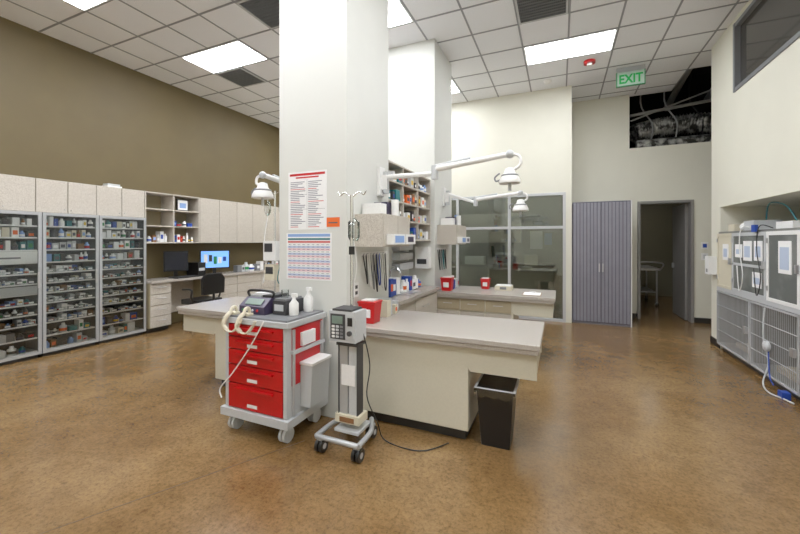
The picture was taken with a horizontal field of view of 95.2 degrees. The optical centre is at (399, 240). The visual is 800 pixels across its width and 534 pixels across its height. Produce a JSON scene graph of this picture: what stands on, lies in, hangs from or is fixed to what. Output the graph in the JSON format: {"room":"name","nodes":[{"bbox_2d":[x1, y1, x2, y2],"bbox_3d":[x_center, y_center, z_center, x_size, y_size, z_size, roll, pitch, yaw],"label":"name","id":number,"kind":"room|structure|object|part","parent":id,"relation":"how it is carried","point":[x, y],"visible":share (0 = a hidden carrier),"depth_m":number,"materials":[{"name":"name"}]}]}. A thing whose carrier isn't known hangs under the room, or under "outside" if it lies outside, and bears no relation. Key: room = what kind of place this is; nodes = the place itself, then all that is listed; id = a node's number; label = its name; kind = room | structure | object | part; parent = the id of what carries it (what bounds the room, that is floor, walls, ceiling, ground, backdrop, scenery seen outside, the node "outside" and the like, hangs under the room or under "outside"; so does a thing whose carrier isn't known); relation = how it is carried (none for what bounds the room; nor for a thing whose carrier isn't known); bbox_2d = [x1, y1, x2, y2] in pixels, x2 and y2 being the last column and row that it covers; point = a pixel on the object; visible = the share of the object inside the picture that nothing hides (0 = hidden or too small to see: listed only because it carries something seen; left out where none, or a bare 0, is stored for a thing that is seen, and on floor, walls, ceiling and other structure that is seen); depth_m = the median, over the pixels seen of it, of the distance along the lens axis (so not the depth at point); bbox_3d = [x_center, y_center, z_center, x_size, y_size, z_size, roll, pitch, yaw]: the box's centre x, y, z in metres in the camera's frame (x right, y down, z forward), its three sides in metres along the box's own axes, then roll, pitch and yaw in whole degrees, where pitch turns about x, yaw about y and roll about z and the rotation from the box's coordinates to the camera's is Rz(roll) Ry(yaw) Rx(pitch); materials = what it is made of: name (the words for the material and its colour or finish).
{"room":"veterinary clinic","nodes":[
{"label":"veterinary clinic","id":0,"kind":"room"},
{"bbox_2d":[0,16,278,322],"bbox_3d":[-5.020,-0.675,4.928,0.150,4.350,10.000,0,0,24],"label":"wall","id":1,"kind":"structure","parent":0,"point":[69,113],"depth_m":5.94,"materials":[{"name":"brown paint"}]},
{"bbox_2d":[0,174,143,217],"bbox_3d":[-4.817,-0.591,4.741,0.369,0.438,2.680,0,0,24],"label":"upper cabinet","id":2,"kind":"object","parent":1,"relation":"attached to","point":[17,193],"visible":0.97,"depth_m":4.97,"materials":[{"name":"laminate"}]},
{"bbox_2d":[103,183,121,187],"bbox_3d":[-4.475,-0.846,5.672,0.150,0.069,0.200,0,0,24],"label":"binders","id":3,"kind":"object","parent":2,"relation":"on","point":[106,184],"visible":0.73,"depth_m":5.61,"materials":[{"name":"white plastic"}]},
{"bbox_2d":[144,191,199,242],"bbox_3d":[-4.090,-0.385,6.426,0.349,0.850,0.980,0,0,24],"label":"wall shelf","id":4,"kind":"object","parent":1,"relation":"attached to","point":[170,218],"visible":0.84,"depth_m":6.44,"materials":[{"name":"laminate"}]},
{"bbox_2d":[176,199,187,210],"bbox_3d":[-3.919,-0.645,6.575,0.025,0.209,0.220,0,0,24],"label":"picture frame","id":5,"kind":"object","parent":4,"relation":"attached to","point":[181,204],"depth_m":6.56,"materials":[{"name":"white plastic"}]},
{"bbox_2d":[200,198,278,242],"bbox_3d":[-3.369,-0.385,8.048,0.369,0.850,2.560,0,0,24],"label":"upper cabinet","id":6,"kind":"object","parent":1,"relation":"attached to","point":[221,221],"visible":0.66,"depth_m":7.55,"materials":[{"name":"laminate"}]},
{"bbox_2d":[187,262,205,275],"bbox_3d":[-3.822,0.524,6.849,0.302,0.249,0.160,0,0,24],"label":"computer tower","id":7,"kind":"object","parent":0,"point":[194,268],"depth_m":6.78,"materials":[{"name":"black plastic"}]},
{"bbox_2d":[279,0,387,417],"bbox_3d":[-0.608,-0.675,3.547,0.720,4.350,0.810,0,0,24],"label":"column","id":8,"kind":"structure","parent":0,"point":[333,54],"depth_m":3.19,"materials":[{"name":"paint"}]},
{"bbox_2d":[251,171,278,205],"bbox_3d":[-1.204,-0.534,3.697,0.490,0.372,0.512,0,0,24],"label":"lamp","id":9,"kind":"object","parent":8,"relation":"attached to","point":[262,192],"visible":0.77,"depth_m":3.57,"materials":[{"name":"white plastic"}]},
{"bbox_2d":[288,169,326,229],"bbox_3d":[-0.813,-0.355,3.192,0.410,0.510,0.003,0,0,24],"label":"poster","id":10,"kind":"object","parent":8,"relation":"attached to","point":[307,190],"visible":1,"depth_m":3.19,"materials":[{"name":"white paper"}]},
{"bbox_2d":[287,233,331,280],"bbox_3d":[-0.799,0.135,3.186,0.480,0.410,0.003,0,0,24],"label":"chart","id":11,"kind":"object","parent":8,"relation":"attached to","point":[309,255],"visible":1,"depth_m":3.18,"materials":[{"name":"white paper"}]},
{"bbox_2d":[327,217,339,226],"bbox_3d":[-0.565,-0.160,3.084,0.130,0.080,0.004,0,0,24],"label":"notice","id":12,"kind":"object","parent":8,"relation":"attached to","point":[331,221],"visible":1,"depth_m":3.08,"materials":[{"name":"paper"}]},
{"bbox_2d":[354,282,358,296],"bbox_3d":[-0.382,0.420,3.137,0.021,0.120,0.080,0,0,24],"label":"outlet strip","id":13,"kind":"object","parent":8,"relation":"attached to","point":[356,285],"visible":0.88,"depth_m":3.13,"materials":[{"name":"white plastic"}]},
{"bbox_2d":[361,251,386,291],"bbox_3d":[-0.227,0.298,3.473,0.038,0.396,0.520,0,0,24],"label":"cords","id":14,"kind":"object","parent":8,"relation":"attached to","point":[376,278],"visible":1,"depth_m":3.44,"materials":[{"name":"black plastic"}]},
{"bbox_2d":[355,199,414,246],"bbox_3d":[-0.115,-0.175,3.336,0.351,0.450,0.580,0,0,24],"label":"upper cabinet","id":15,"kind":"object","parent":8,"relation":"attached to","point":[381,225],"visible":0.99,"depth_m":3.13,"materials":[{"name":"laminate"}]},
{"bbox_2d":[377,150,521,196],"bbox_3d":[0.377,-0.569,3.231,1.359,0.332,0.167,0,0,30],"label":"lamp","id":16,"kind":"object","parent":8,"relation":"attached to","point":[509,178],"visible":1,"depth_m":3.14,"materials":[{"name":"white plastic"}]},
{"bbox_2d":[0,0,747,127],"bbox_3d":[-0.239,-2.875,3.255,10.250,0.050,11.070,0,0,24],"label":"ceiling","id":17,"kind":"structure","parent":0,"point":[232,18],"depth_m":5.09,"materials":[{"name":"tile"}]},
{"bbox_2d":[63,0,108,10],"bbox_3d":[-3.457,-2.841,3.998,1.196,0.015,0.586,0,0,24],"label":"ceiling light","id":18,"kind":"object","parent":17,"relation":"in","point":[85,5],"depth_m":4.36,"materials":[{"name":"white plastic"}]},
{"bbox_2d":[181,40,267,72],"bbox_3d":[-2.722,-2.841,5.674,1.196,0.015,0.586,0,0,24],"label":"ceiling light","id":19,"kind":"object","parent":17,"relation":"in","point":[234,54],"depth_m":5.64,"materials":[{"name":"white plastic"}]},
{"bbox_2d":[215,67,266,87],"bbox_3d":[-2.758,-2.840,6.354,0.588,0.018,0.588,0,0,24],"label":"ceiling vent","id":20,"kind":"object","parent":17,"relation":"in","point":[241,77],"depth_m":6.32,"materials":[{"name":"grey metal"}]},
{"bbox_2d":[236,0,278,29],"bbox_3d":[-1.571,-2.840,4.503,0.588,0.018,0.588,0,0,24],"label":"ceiling vent","id":21,"kind":"object","parent":17,"relation":"in","point":[266,11],"depth_m":4.48,"materials":[{"name":"grey metal"}]},
{"bbox_2d":[6,0,748,123],"bbox_3d":[-0.165,-2.847,3.238,10.100,0.006,10.800,0,0,24],"label":"grid","id":22,"kind":"object","parent":17,"relation":"attached to","point":[200,14],"depth_m":5.13,"materials":[{"name":"grey metal"}]},
{"bbox_2d":[388,0,413,27],"bbox_3d":[-0.487,-2.841,4.695,1.196,0.015,0.586,0,0,24],"label":"ceiling light","id":23,"kind":"object","parent":17,"relation":"in","point":[398,15],"depth_m":4.57,"materials":[{"name":"white plastic"}]},
{"bbox_2d":[452,79,460,92],"bbox_3d":[0.492,-2.841,6.930,1.196,0.015,0.586,0,0,24],"label":"ceiling light","id":24,"kind":"object","parent":17,"relation":"in","point":[455,89],"depth_m":6.78,"materials":[{"name":"white plastic"}]},
{"bbox_2d":[514,0,568,24],"bbox_3d":[1.712,-2.840,4.397,0.588,0.018,0.588,0,0,24],"label":"ceiling vent","id":25,"kind":"object","parent":17,"relation":"in","point":[528,11],"depth_m":4.47,"materials":[{"name":"grey metal"}]},
{"bbox_2d":[543,79,551,83],"bbox_3d":[2.625,-2.825,6.492,0.138,0.050,0.138,0,0,24],"label":"smoke detector","id":26,"kind":"object","parent":17,"relation":"attached to","point":[547,81],"visible":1,"depth_m":6.46,"materials":[{"name":"white plastic"}]},
{"bbox_2d":[524,28,617,64],"bbox_3d":[2.482,-2.841,5.392,1.196,0.015,0.586,0,0,24],"label":"ceiling light","id":27,"kind":"object","parent":17,"relation":"in","point":[600,41],"depth_m":5.35,"materials":[{"name":"white plastic"}]},
{"bbox_2d":[584,58,595,66],"bbox_3d":[3.002,-2.815,5.781,0.170,0.070,0.170,0,0,24],"label":"fire alarm strobe","id":28,"kind":"object","parent":17,"relation":"attached to","point":[589,62],"visible":1,"depth_m":5.75,"materials":[{"name":"red plastic"}]},
{"bbox_2d":[616,64,645,87],"bbox_3d":[3.775,-2.695,5.978,0.410,0.309,0.060,0,0,24],"label":"exit sign","id":29,"kind":"object","parent":17,"relation":"hanging from","point":[632,75],"visible":1,"depth_m":5.96,"materials":[{"name":"plastic"}]},
{"bbox_2d":[388,247,408,282],"bbox_3d":[-0.236,0.320,4.634,0.150,2.360,1.480,0,0,24],"label":"wall","id":30,"kind":"structure","parent":0,"point":[394,273],"depth_m":4.85,"materials":[{"name":"paint"}]},
{"bbox_2d":[392,244,412,269],"bbox_3d":[-0.122,0.205,4.557,0.119,0.350,1.250,0,0,24],"label":"wall organizer","id":31,"kind":"object","parent":30,"relation":"attached to","point":[405,255],"visible":0.41,"depth_m":4.79,"materials":[{"name":"grey plastic"}]},
{"bbox_2d":[388,160,430,240],"bbox_3d":[-0.015,-0.430,4.526,0.339,0.860,1.440,0,0,24],"label":"wall shelf unit","id":32,"kind":"object","parent":30,"relation":"attached to","point":[413,195],"visible":0.47,"depth_m":4.66,"materials":[{"name":"laminate"}]},
{"bbox_2d":[0,295,799,533],"bbox_3d":[0.944,1.550,4.772,11.300,0.100,14.900,0,0,24],"label":"floor","id":33,"kind":"structure","parent":0,"point":[651,426],"depth_m":2.60,"materials":[{"name":"concrete"}]},
{"bbox_2d":[0,210,41,365],"bbox_3d":[-4.901,0.565,4.487,0.418,1.870,0.623,0,0,24],"label":"tall cabinet","id":34,"kind":"object","parent":33,"relation":"on","point":[20,231],"visible":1,"depth_m":4.61,"materials":[{"name":"grey metal"}]},
{"bbox_2d":[38,212,98,355],"bbox_3d":[-4.648,0.565,5.064,0.418,1.870,0.629,0,0,24],"label":"tall cabinet","id":35,"kind":"object","parent":33,"relation":"on","point":[70,242],"visible":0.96,"depth_m":5.08,"materials":[{"name":"grey metal"}]},
{"bbox_2d":[95,215,145,343],"bbox_3d":[-4.388,0.565,5.656,0.418,1.870,0.656,0,0,24],"label":"tall cabinet","id":36,"kind":"object","parent":33,"relation":"on","point":[122,240],"visible":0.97,"depth_m":5.69,"materials":[{"name":"grey metal"}]},
{"bbox_2d":[40,441,302,533],"bbox_3d":[-2.020,1.500,1.730,3.300,0.001,0.006,0,0,-38],"label":"joint","id":37,"kind":"object","parent":33,"relation":"on","point":[301,441],"visible":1,"depth_m":2.18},
{"bbox_2d":[181,273,224,327],"bbox_3d":[-3.428,1.032,6.360,0.555,0.936,0.599,0,0,24],"label":"office chair","id":38,"kind":"object","parent":33,"relation":"on","point":[213,284],"visible":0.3,"depth_m":6.24,"materials":[{"name":"black fabric"}]},
{"bbox_2d":[143,270,278,333],"bbox_3d":[-3.504,1.075,7.577,0.499,0.850,3.530,0,0,24],"label":"desk","id":39,"kind":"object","parent":33,"relation":"on","point":[164,294],"depth_m":6.74,"materials":[{"name":"laminate"}]},
{"bbox_2d":[163,251,187,277],"bbox_3d":[-4.000,0.414,6.517,0.380,0.470,0.160,0,0,-41],"label":"computer monitor","id":40,"kind":"object","parent":39,"relation":"on","point":[175,261],"visible":0.92,"depth_m":6.49,"materials":[{"name":"black plastic"}]},
{"bbox_2d":[173,275,198,278],"bbox_3d":[-3.796,0.636,6.488,0.130,0.024,0.400,0,0,24],"label":"keyboard","id":41,"kind":"object","parent":39,"relation":"on","point":[179,277],"visible":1,"depth_m":6.43,"materials":[{"name":"black plastic"}]},
{"bbox_2d":[199,250,229,273],"bbox_3d":[-3.650,0.414,7.193,0.540,0.470,0.160,0,0,-41],"label":"computer monitor","id":42,"kind":"object","parent":39,"relation":"on","point":[214,259],"visible":0.79,"depth_m":7.17,"materials":[{"name":"blue glass"}]},
{"bbox_2d":[233,261,278,271],"bbox_3d":[-3.145,0.544,8.335,0.149,0.209,1.526,0,0,24],"label":"supplies","id":43,"kind":"object","parent":39,"relation":"on","point":[259,265],"visible":0.56,"depth_m":7.99,"materials":[{"name":"grey plastic"}]},
{"bbox_2d":[176,297,245,386],"bbox_3d":[-1.581,1.100,3.968,1.399,0.800,0.800,0,0,24],"label":"exam table","id":44,"kind":"object","parent":33,"relation":"on","point":[204,317],"visible":0.32,"depth_m":3.78,"materials":[{"name":"laminate"}]},
{"bbox_2d":[263,191,278,291],"bbox_3d":[-1.620,0.419,4.775,0.545,2.162,0.531,0,0,24],"label":"pole","id":45,"kind":"object","parent":33,"relation":"on","point":[270,248],"visible":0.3,"depth_m":4.67,"materials":[{"name":"metal"}]},
{"bbox_2d":[219,305,331,442],"bbox_3d":[-1.007,1.006,2.958,0.828,0.988,0.550,0,0,24],"label":"cart","id":46,"kind":"object","parent":33,"relation":"on","point":[277,366],"visible":0.98,"depth_m":2.78,"materials":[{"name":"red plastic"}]},
{"bbox_2d":[239,289,287,314],"bbox_3d":[-1.126,0.490,3.050,0.297,0.188,0.308,0,0,24],"label":"defibrillator","id":47,"kind":"object","parent":46,"relation":"on","point":[261,302],"visible":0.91,"depth_m":2.95,"materials":[{"name":"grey plastic"}]},
{"bbox_2d":[273,289,303,314],"bbox_3d":[-0.911,0.488,2.979,0.130,0.190,0.224,0,0,24],"label":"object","id":48,"kind":"object","parent":46,"relation":"on","point":[281,304],"visible":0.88,"depth_m":2.89,"materials":[{"name":"grey plastic"}]},
{"bbox_2d":[289,287,312,315],"bbox_3d":[-0.797,0.483,2.953,0.074,0.200,0.244,0,0,27],"label":"spray bottle","id":49,"kind":"object","parent":46,"relation":"on","point":[308,299],"visible":1,"depth_m":2.88,"materials":[{"name":"white plastic"}]},
{"bbox_2d":[314,190,448,462],"bbox_3d":[-0.127,0.566,2.634,0.850,1.874,0.499,0,0,24],"label":"stand","id":50,"kind":"object","parent":33,"relation":"on","point":[347,324],"visible":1,"depth_m":2.64,"materials":[{"name":"metal"}]},
{"bbox_2d":[388,266,439,312],"bbox_3d":[0.046,0.904,4.486,0.484,1.192,1.405,0,0,24],"label":"countertop","id":51,"kind":"structure","parent":33,"relation":"on","point":[423,298],"depth_m":4.46,"materials":[{"name":"laminate"}]},
{"bbox_2d":[388,275,420,296],"bbox_3d":[0.007,0.521,4.447,0.142,0.198,1.222,0,0,24],"label":"supplies","id":52,"kind":"object","parent":51,"relation":"on","point":[395,287],"visible":0.65,"depth_m":4.42,"materials":[{"name":"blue plastic"}]},
{"bbox_2d":[363,310,544,438],"bbox_3d":[0.407,1.100,3.097,1.499,0.800,0.800,0,0,24],"label":"exam table","id":53,"kind":"object","parent":33,"relation":"on","point":[425,367],"visible":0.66,"depth_m":2.83,"materials":[{"name":"laminate"}]},
{"bbox_2d":[357,298,382,323],"bbox_3d":[-0.259,0.599,3.148,0.170,0.200,0.150,0,0,24],"label":"sharps container","id":54,"kind":"object","parent":53,"relation":"on","point":[372,306],"visible":0.85,"depth_m":3.09,"materials":[{"name":"red plastic"}]},
{"bbox_2d":[378,297,397,316],"bbox_3d":[-0.123,0.622,3.503,0.144,0.153,0.300,0,0,24],"label":"supplies","id":55,"kind":"object","parent":53,"relation":"on","point":[389,306],"visible":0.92,"depth_m":3.38,"materials":[{"name":"beige plastic"}]},
{"bbox_2d":[437,286,555,319],"bbox_3d":[1.339,1.100,5.123,1.559,0.800,0.780,0,0,24],"label":"exam table","id":56,"kind":"object","parent":33,"relation":"on","point":[462,300],"visible":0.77,"depth_m":4.84,"materials":[{"name":"laminate"}]},
{"bbox_2d":[440,276,453,290],"bbox_3d":[0.669,0.599,5.166,0.170,0.200,0.150,0,0,24],"label":"sharps container","id":57,"kind":"object","parent":56,"relation":"on","point":[447,282],"visible":1,"depth_m":5.11,"materials":[{"name":"red plastic"}]},
{"bbox_2d":[451,275,458,288],"bbox_3d":[0.784,0.608,5.457,0.123,0.182,0.307,0,0,24],"label":"supplies","id":58,"kind":"object","parent":56,"relation":"on","point":[456,280],"visible":0.47,"depth_m":5.47,"materials":[{"name":"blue plastic"}]},
{"bbox_2d":[481,277,490,288],"bbox_3d":[1.258,0.619,5.366,0.136,0.160,0.120,0,0,24],"label":"sharps container","id":59,"kind":"object","parent":56,"relation":"on","point":[485,281],"visible":1,"depth_m":5.32,"materials":[{"name":"red plastic"}]},
{"bbox_2d":[495,284,512,290],"bbox_3d":[1.492,0.664,5.239,0.230,0.069,0.205,0,0,24],"label":"instrument box","id":60,"kind":"object","parent":56,"relation":"on","point":[505,287],"visible":1,"depth_m":5.16,"materials":[{"name":"beige plastic"}]},
{"bbox_2d":[522,291,541,295],"bbox_3d":[1.739,0.690,4.806,0.230,0.019,0.300,0,0,24],"label":"clipboard","id":61,"kind":"object","parent":56,"relation":"on","point":[531,293],"visible":1,"depth_m":4.80,"materials":[{"name":"white paper"}]},
{"bbox_2d":[473,373,519,449],"bbox_3d":[0.738,1.283,2.756,0.294,0.434,0.334,0,0,24],"label":"trash bin","id":62,"kind":"object","parent":33,"relation":"on","point":[496,395],"visible":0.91,"depth_m":2.65,"materials":[{"name":"black plastic"}]},
{"bbox_2d":[452,231,552,289],"bbox_3d":[2.329,0.625,9.492,3.050,1.750,0.539,0,0,24],"label":"tall cabinet","id":63,"kind":"object","parent":33,"relation":"on","point":[540,277],"visible":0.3,"depth_m":9.15,"materials":[{"name":"laminate"}]},
{"bbox_2d":[465,252,537,265],"bbox_3d":[2.587,0.455,9.396,1.800,0.309,0.310,0,0,24],"label":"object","id":64,"kind":"object","parent":63,"relation":"on","point":[501,258],"visible":0.98,"depth_m":9.24,"materials":[{"name":"grey plastic"}]},
{"bbox_2d":[572,200,631,327],"bbox_3d":[3.765,0.395,6.902,0.930,2.210,0.925,0,0,24],"label":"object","id":65,"kind":"object","parent":33,"relation":"on","point":[601,230],"visible":0.99,"depth_m":6.49,"materials":[{"name":"silver metal"}]},
{"bbox_2d":[641,261,663,305],"bbox_3d":[5.896,0.983,8.975,0.718,1.034,1.427,0,0,24],"label":"gurney","id":66,"kind":"object","parent":33,"relation":"on","point":[646,289],"visible":0.54,"depth_m":8.42,"materials":[{"name":"silver metal"}]},
{"bbox_2d":[716,202,799,403],"bbox_3d":[4.202,0.533,4.120,0.648,1.934,1.921,0,0,24],"label":"cage","id":67,"kind":"object","parent":33,"relation":"on","point":[758,275],"visible":1,"depth_m":3.97,"materials":[{"name":"grey metal"}]},
{"bbox_3d":[3.683,1.100,3.603,0.113,0.801,0.557,0,0,24],"label":"vacuum cord","id":68,"kind":"part","parent":67,"relation":"part of","materials":[{"name":"grey plastic"}]},
{"bbox_2d":[388,38,451,288],"bbox_3d":[0.325,-0.675,5.677,0.740,4.350,0.880,0,0,24],"label":"column","id":69,"kind":"structure","parent":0,"point":[419,73],"depth_m":5.28,"materials":[{"name":"paint"}]},
{"bbox_2d":[415,247,430,268],"bbox_3d":[0.325,0.230,5.128,0.200,0.300,0.124,0,0,24],"label":"paper towel dispenser","id":70,"kind":"object","parent":69,"relation":"attached to","point":[422,254],"visible":1,"depth_m":5.07,"materials":[{"name":"white plastic"}]},
{"bbox_2d":[437,248,446,269],"bbox_3d":[0.626,0.260,5.392,0.038,0.320,0.420,0,0,24],"label":"cords","id":71,"kind":"object","parent":69,"relation":"attached to","point":[441,254],"visible":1,"depth_m":5.37,"materials":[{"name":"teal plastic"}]},
{"bbox_2d":[437,215,469,244],"bbox_3d":[0.813,-0.175,5.430,0.351,0.450,0.600,0,0,24],"label":"upper cabinet","id":72,"kind":"object","parent":69,"relation":"attached to","point":[450,231],"visible":1,"depth_m":5.21,"materials":[{"name":"laminate"}]},
{"bbox_2d":[442,187,528,215],"bbox_3d":[1.159,-0.564,5.141,1.256,0.472,0.203,0,0,32],"label":"lamp","id":73,"kind":"object","parent":69,"relation":"attached to","point":[520,206],"visible":1,"depth_m":5.07,"materials":[{"name":"white plastic"}]},
{"bbox_2d":[452,196,554,289],"bbox_3d":[1.015,0.000,10.418,6.500,3.000,0.100,0,0,24],"label":"wall","id":74,"kind":"structure","parent":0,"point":[541,212],"depth_m":9.44,"materials":[{"name":"beige paint"}]},
{"bbox_2d":[454,213,521,242],"bbox_3d":[2.294,-0.325,9.599,1.700,0.750,0.355,0,0,24],"label":"upper cabinet","id":75,"kind":"object","parent":74,"relation":"attached to","point":[470,220],"visible":0.68,"depth_m":9.37,"materials":[{"name":"laminate"}]},
{"bbox_2d":[452,85,571,322],"bbox_3d":[0.260,-0.675,8.445,6.700,4.350,0.920,0,0,24],"label":"wall","id":76,"kind":"structure","parent":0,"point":[536,126],"depth_m":7.03,"materials":[{"name":"beige paint"}]},
{"bbox_2d":[452,192,565,322],"bbox_3d":[1.649,0.300,7.367,3.090,2.400,0.100,0,0,24],"label":"window","id":77,"kind":"structure","parent":76,"relation":"attached to","point":[509,227],"depth_m":6.97,"materials":[{"name":"silver metal"}]},
{"bbox_2d":[555,196,559,312],"bbox_3d":[3.611,0.000,8.369,0.100,3.000,1.570,0,0,24],"label":"wall","id":78,"kind":"structure","parent":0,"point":[557,198],"depth_m":7.65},
{"bbox_2d":[560,195,562,311],"bbox_3d":[4.151,0.150,9.328,0.120,2.700,3.580,0,0,24],"label":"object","id":79,"kind":"structure","parent":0,"point":[561,197],"depth_m":7.70,"materials":[{"name":"grey metal"}]},
{"bbox_2d":[572,95,628,202],"bbox_3d":[3.959,-0.675,7.393,1.160,4.350,0.120,0,0,24],"label":"wall","id":80,"kind":"structure","parent":0,"point":[600,127],"depth_m":7.30,"materials":[{"name":"beige paint"}]},
{"bbox_2d":[637,200,693,322],"bbox_3d":[5.178,0.370,7.312,0.878,2.259,1.010,0,0,24],"label":"door","id":81,"kind":"structure","parent":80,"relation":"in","point":[683,215],"depth_m":7.01,"materials":[{"name":"silver metal"}]},
{"bbox_2d":[632,313,710,323],"bbox_3d":[5.498,1.450,6.646,2.460,0.100,0.012,0,0,24],"label":"baseboard","id":82,"kind":"structure","parent":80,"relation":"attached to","point":[634,315],"depth_m":6.65,"materials":[{"name":"rubber"}]},
{"bbox_2d":[629,148,636,312],"bbox_3d":[4.549,-0.150,7.134,0.130,3.300,0.120,0,0,24],"label":"wall","id":83,"kind":"structure","parent":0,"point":[632,151],"depth_m":7.07,"materials":[{"name":"beige paint"}]},
{"bbox_2d":[641,203,687,295],"bbox_3d":[6.896,0.150,10.135,4.500,2.700,0.100,0,0,24],"label":"wall","id":84,"kind":"structure","parent":0,"point":[656,219],"depth_m":10.00,"materials":[{"name":"beige paint"}]},
{"bbox_2d":[629,73,710,148],"bbox_3d":[6.289,-2.750,8.326,2.360,1.900,0.100,0,0,24],"label":"wall","id":85,"kind":"structure","parent":0,"point":[700,83],"depth_m":8.27,"materials":[{"name":"black"}]},
{"bbox_2d":[629,68,710,147],"bbox_3d":[5.690,-2.749,6.831,1.912,1.887,2.144,0,0,-12],"label":"air duct","id":86,"kind":"object","parent":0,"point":[651,132],"visible":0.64,"depth_m":7.16,"materials":[{"name":"metal"}]},
{"bbox_2d":[689,66,710,75],"bbox_3d":[5.802,-3.750,7.066,2.480,0.100,2.800,0,0,24],"label":"ceiling","id":87,"kind":"structure","parent":0,"point":[707,69],"depth_m":7.92,"materials":[{"name":"black"}]},
{"bbox_2d":[694,141,710,317],"bbox_3d":[6.033,-0.150,6.484,1.350,3.300,0.120,0,0,24],"label":"wall","id":88,"kind":"structure","parent":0,"point":[702,150],"depth_m":6.65,"materials":[{"name":"beige paint"}]},
{"bbox_2d":[637,143,693,201],"bbox_3d":[5.012,-1.280,6.931,0.880,1.040,0.120,0,0,24],"label":"header","id":89,"kind":"object","parent":88,"relation":"attached to","point":[666,172],"depth_m":6.87,"materials":[{"name":"beige paint"}]},
{"bbox_2d":[701,242,707,259],"bbox_3d":[5.530,0.182,6.631,0.087,0.310,0.014,0,0,24],"label":"light switch","id":90,"kind":"object","parent":88,"relation":"attached to","point":[704,245],"visible":0.84,"depth_m":6.62,"materials":[{"name":"white plastic"}]},
{"bbox_2d":[711,0,799,348],"bbox_3d":[3.446,-0.675,0.827,1.550,4.350,9.280,0,0,24],"label":"wall","id":91,"kind":"structure","parent":0,"point":[755,128],"depth_m":4.31,"materials":[{"name":"beige paint"}]},
{"bbox_2d":[705,256,716,274],"bbox_3d":[4.491,0.350,5.271,0.101,0.260,0.140,0,0,24],"label":"soap dispenser","id":92,"kind":"object","parent":91,"relation":"attached to","point":[710,261],"visible":0.91,"depth_m":5.21,"materials":[{"name":"white plastic"}]},
{"bbox_2d":[710,336,719,347],"bbox_3d":[3.443,1.450,0.835,1.562,0.100,9.292,0,0,24],"label":"baseboard","id":93,"kind":"structure","parent":91,"relation":"attached to","point":[713,340],"depth_m":5.25,"materials":[{"name":"rubber"}]},
{"bbox_2d":[733,0,799,92],"bbox_3d":[3.720,-2.335,3.283,0.120,0.870,3.000,0,0,24],"label":"window","id":94,"kind":"structure","parent":91,"relation":"in","point":[765,29],"depth_m":4.13,"materials":[{"name":"grey glass"}]},
{"bbox_2d":[734,205,799,223],"bbox_3d":[4.976,0.465,4.944,0.750,2.070,0.150,0,0,24],"label":"wall","id":95,"kind":"structure","parent":0,"point":[741,214],"depth_m":4.90,"materials":[{"name":"beige paint"}]},
{"bbox_2d":[736,194,799,206],"bbox_3d":[4.335,-0.520,3.478,0.750,0.100,3.050,0,0,24],"label":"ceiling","id":96,"kind":"structure","parent":0,"point":[794,199],"depth_m":4.46,"materials":[{"name":"beige paint"}]}
]}

